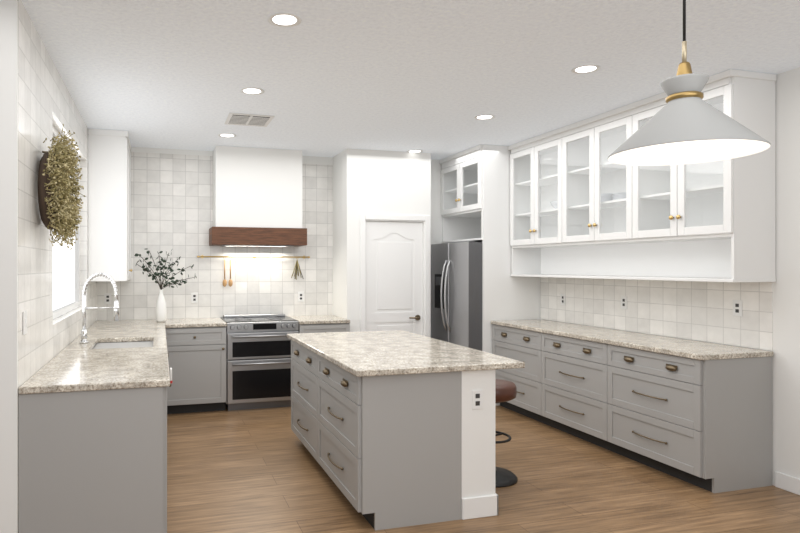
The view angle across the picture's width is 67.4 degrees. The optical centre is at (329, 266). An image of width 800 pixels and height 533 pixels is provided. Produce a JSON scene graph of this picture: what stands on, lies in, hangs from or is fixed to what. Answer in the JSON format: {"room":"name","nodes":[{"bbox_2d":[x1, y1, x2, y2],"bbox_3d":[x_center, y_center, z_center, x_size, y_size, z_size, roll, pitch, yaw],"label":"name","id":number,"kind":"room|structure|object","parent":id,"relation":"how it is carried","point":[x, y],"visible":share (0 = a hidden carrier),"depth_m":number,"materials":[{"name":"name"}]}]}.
{"room":"kitchen","nodes":[
{"label":"kitchen","id":0,"kind":"room"},
{"bbox_2d":[0,0,799,532],"bbox_3d":[-0.472,0.095,1.945,8.163,2.790,10.000,0,0,-16],"label":"wall","id":1,"kind":"structure","parent":0,"point":[172,189],"depth_m":5.10,"materials":[{"name":"tile"}]},
{"bbox_2d":[23,310,26,334],"label":"outlet plates","id":2,"kind":"object","parent":1,"relation":"attached to","point":[24,312],"depth_m":2.94,"materials":[{"name":"white plastic"}]},
{"bbox_2d":[38,124,85,249],"bbox_3d":[-1.545,-0.453,3.417,0.208,0.717,0.688,0,0,-13],"label":"wreath","id":3,"kind":"object","parent":1,"relation":"attached to","point":[59,210],"visible":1,"depth_m":3.26,"materials":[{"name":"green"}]},
{"bbox_2d":[53,126,79,318],"bbox_3d":[-2.078,-0.305,4.601,0.040,1.346,1.806,0,0,-16],"label":"window","id":4,"kind":"structure","parent":1,"relation":"in","point":[66,262],"depth_m":4.88,"materials":[{"name":"white glass"}]},
{"bbox_2d":[104,293,110,303],"label":"outlet plates","id":5,"kind":"object","parent":1,"relation":"attached to","point":[107,296],"depth_m":6.38,"materials":[{"name":"white plastic"}]},
{"bbox_2d":[88,128,131,280],"bbox_3d":[-2.203,-0.579,6.021,0.378,1.438,0.806,0,0,-16],"label":"upper cabinet","id":6,"kind":"object","parent":1,"relation":"attached to","point":[109,151],"visible":1,"depth_m":5.64,"materials":[{"name":"white paint"}]},
{"bbox_2d":[191,293,197,302],"label":"outlet plates","id":7,"kind":"object","parent":1,"relation":"attached to","point":[194,296],"depth_m":6.63,"materials":[{"name":"white plastic"}]},
{"bbox_2d":[197,255,309,286],"bbox_3d":[-0.860,0.050,6.791,1.294,0.356,0.065,0,0,-16],"label":"rail","id":8,"kind":"object","parent":1,"relation":"attached to","point":[230,282],"visible":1,"depth_m":6.79,"materials":[{"name":"brown metal"}]},
{"bbox_2d":[209,146,306,246],"bbox_3d":[-0.807,-0.761,6.646,1.045,1.073,0.373,0,0,-16],"label":"range hood","id":9,"kind":"object","parent":1,"relation":"attached to","point":[257,192],"visible":1,"depth_m":6.50,"materials":[{"name":"white paint"}]},
{"bbox_2d":[298,292,303,301],"label":"outlet plates","id":10,"kind":"object","parent":1,"relation":"attached to","point":[300,294],"depth_m":6.97,"materials":[{"name":"white plastic"}]},
{"bbox_2d":[366,221,422,334],"bbox_3d":[0.734,0.487,6.712,0.695,1.989,0.100,0,0,-16],"label":"pantry door","id":11,"kind":"structure","parent":1,"relation":"in","point":[394,250],"depth_m":6.73,"materials":[{"name":"white wood"}]},
{"bbox_2d":[360,214,429,336],"bbox_3d":[0.726,0.454,6.742,0.845,2.072,0.116,0,0,-16],"label":"door frame","id":12,"kind":"structure","parent":1,"relation":"attached to","point":[363,217],"depth_m":6.73,"materials":[{"name":"white wood"}]},
{"bbox_2d":[561,294,564,304],"label":"outlet plates","id":13,"kind":"object","parent":1,"relation":"attached to","point":[562,295],"depth_m":6.13,"materials":[{"name":"white plastic"}]},
{"bbox_2d":[621,296,626,308],"label":"outlet plates","id":14,"kind":"object","parent":1,"relation":"attached to","point":[623,298],"depth_m":5.33,"materials":[{"name":"white plastic"}]},
{"bbox_2d":[508,69,775,281],"bbox_3d":[2.459,-0.597,5.202,0.417,1.403,2.600,0,0,-16],"label":"upper cabinet","id":15,"kind":"object","parent":1,"relation":"attached to","point":[575,212],"visible":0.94,"depth_m":4.79,"materials":[{"name":"white paint"}]},
{"bbox_2d":[733,300,741,316],"label":"outlet plates","id":16,"kind":"object","parent":1,"relation":"attached to","point":[737,307],"depth_m":4.28,"materials":[{"name":"white plastic"}]},
{"bbox_2d":[775,471,799,494],"bbox_3d":[3.846,1.438,1.119,0.012,0.105,6.035,0,0,-16],"label":"baseboard","id":17,"kind":"structure","parent":1,"relation":"attached to","point":[791,484],"depth_m":3.94,"materials":[{"name":"white wood"}]},
{"bbox_2d":[21,0,799,159],"bbox_3d":[0.685,-1.350,3.057,11.000,0.100,11.500,0,0,-16],"label":"ceiling","id":18,"kind":"structure","parent":0,"point":[384,75],"depth_m":3.75,"materials":[{"name":"white paint"}]},
{"bbox_2d":[218,133,235,137],"bbox_3d":[-1.016,-1.296,5.877,0.180,0.006,0.180,0,0,-16],"label":"recessed light","id":19,"kind":"object","parent":18,"relation":"in","point":[227,135],"visible":1,"depth_m":5.88,"materials":[{"name":"white plastic"}]},
{"bbox_2d":[224,113,274,126],"bbox_3d":[-0.719,-1.292,5.255,0.390,0.014,0.400,0,0,-16],"label":"ceiling vent","id":20,"kind":"object","parent":18,"relation":"in","point":[232,118],"visible":1,"depth_m":5.21,"materials":[{"name":"white metal"}]},
{"bbox_2d":[240,87,263,94],"bbox_3d":[-0.575,-1.296,4.391,0.180,0.006,0.180,0,0,-16],"label":"recessed light","id":21,"kind":"object","parent":18,"relation":"in","point":[248,90],"visible":1,"depth_m":4.39,"materials":[{"name":"white plastic"}]},
{"bbox_2d":[267,12,301,26],"bbox_3d":[-0.239,-1.296,3.125,0.180,0.006,0.180,0,0,-16],"label":"recessed light","id":22,"kind":"object","parent":18,"relation":"in","point":[282,19],"visible":1,"depth_m":3.12,"materials":[{"name":"white"}]},
{"bbox_2d":[407,150,422,152],"bbox_3d":[0.956,-1.296,6.691,0.180,0.006,0.180,0,0,-16],"label":"recessed light","id":23,"kind":"object","parent":18,"relation":"in","point":[408,151],"visible":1,"depth_m":6.70,"materials":[{"name":"white plastic"}]},
{"bbox_2d":[474,114,494,119],"bbox_3d":[1.343,-1.296,5.159,0.180,0.006,0.180,0,0,-16],"label":"recessed light","id":24,"kind":"object","parent":18,"relation":"in","point":[484,116],"visible":1,"depth_m":5.16,"materials":[{"name":"white"}]},
{"bbox_2d":[571,64,600,73],"bbox_3d":[1.681,-1.296,3.903,0.180,0.006,0.180,0,0,-16],"label":"recessed light","id":25,"kind":"object","parent":18,"relation":"in","point":[589,68],"visible":1,"depth_m":3.90,"materials":[{"name":"white plastic"}]},
{"bbox_2d":[608,0,770,165],"bbox_3d":[1.081,-0.821,1.812,0.425,0.955,0.425,0,0,-16],"label":"pendant lamp","id":26,"kind":"object","parent":18,"relation":"hanging from","point":[688,129],"visible":1,"depth_m":1.77,"materials":[{"name":"grey metal"}]},
{"bbox_2d":[167,405,799,532],"bbox_3d":[0.685,1.515,3.057,11.000,0.050,11.500,0,0,-16],"label":"floor","id":27,"kind":"structure","parent":0,"point":[232,471],"depth_m":3.97,"materials":[{"name":"brown wood"}]},
{"bbox_2d":[18,315,349,532],"bbox_3d":[-0.727,1.033,4.955,2.628,0.914,3.668,0,0,-16],"label":"base cabinet","id":28,"kind":"object","parent":27,"relation":"on","point":[93,418],"visible":0.79,"depth_m":2.99,"materials":[{"name":"grey paint"}]},
{"bbox_2d":[79,272,119,342],"bbox_3d":[-1.732,0.309,4.465,0.290,0.531,0.145,0,0,-16],"label":"faucet","id":29,"kind":"object","parent":28,"relation":"on","point":[116,307],"visible":1,"depth_m":4.48,"materials":[{"name":"silver metal"}]},
{"bbox_2d":[134,248,196,321],"bbox_3d":[-1.718,0.192,6.217,0.643,0.767,0.164,0,0,-25],"label":"vase","id":30,"kind":"object","parent":28,"relation":"on","point":[160,304],"visible":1,"depth_m":6.16,"materials":[{"name":"white ceramic"}]},
{"bbox_2d":[170,368,171,382],"bbox_3d":[-0.907,0.623,3.391,0.014,0.085,0.040,0,0,-16],"label":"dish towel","id":31,"kind":"object","parent":28,"relation":"attached to","point":[170,368],"visible":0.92,"depth_m":3.37,"materials":[{"name":"white fabric"}]},
{"bbox_2d":[220,313,298,410],"bbox_3d":[-0.774,1.018,6.463,0.755,0.945,0.737,0,0,-16],"label":"oven range","id":32,"kind":"object","parent":27,"relation":"on","point":[258,347],"visible":0.91,"depth_m":6.17,"materials":[{"name":"silver metal"}]},
{"bbox_2d":[287,330,524,530],"bbox_3d":[0.400,1.033,4.335,1.076,0.914,1.885,0,0,-16],"label":"kitchen island","id":33,"kind":"object","parent":27,"relation":"on","point":[379,412],"visible":1,"depth_m":3.47,"materials":[{"name":"grey paint"}]},
{"bbox_2d":[431,241,481,350],"bbox_3d":[1.719,0.610,6.852,0.934,1.760,0.920,0,0,-16],"label":"refrigerator","id":34,"kind":"object","parent":27,"relation":"on","point":[456,267],"visible":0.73,"depth_m":6.54,"materials":[{"name":"grey metal"}]},
{"bbox_2d":[461,369,497,519],"bbox_3d":[0.644,1.052,4.396,0.239,0.877,1.822,0,0,-16],"label":"support post","id":35,"kind":"object","parent":27,"relation":"on","point":[479,499],"visible":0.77,"depth_m":3.52,"materials":[{"name":"white paint"}]},
{"bbox_2d":[439,145,539,405],"bbox_3d":[1.810,0.096,6.879,0.756,2.788,0.970,0,0,-16],"label":"tall cabinet","id":36,"kind":"object","parent":27,"relation":"on","point":[475,181],"visible":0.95,"depth_m":6.40,"materials":[{"name":"white paint"}]},
{"bbox_2d":[495,379,517,487],"bbox_3d":[1.125,1.151,4.191,0.380,0.677,0.380,0,0,-16],"label":"bar stool","id":37,"kind":"object","parent":27,"relation":"on","point":[505,390],"visible":0.3,"depth_m":4.07,"materials":[{"name":"brown leather"}]},
{"bbox_2d":[491,319,773,492],"bbox_3d":[2.355,1.033,5.178,0.632,0.914,2.570,0,0,-16],"label":"base cabinet","id":38,"kind":"object","parent":27,"relation":"on","point":[697,413],"visible":0.93,"depth_m":4.30,"materials":[{"name":"grey paint"}]}
]}

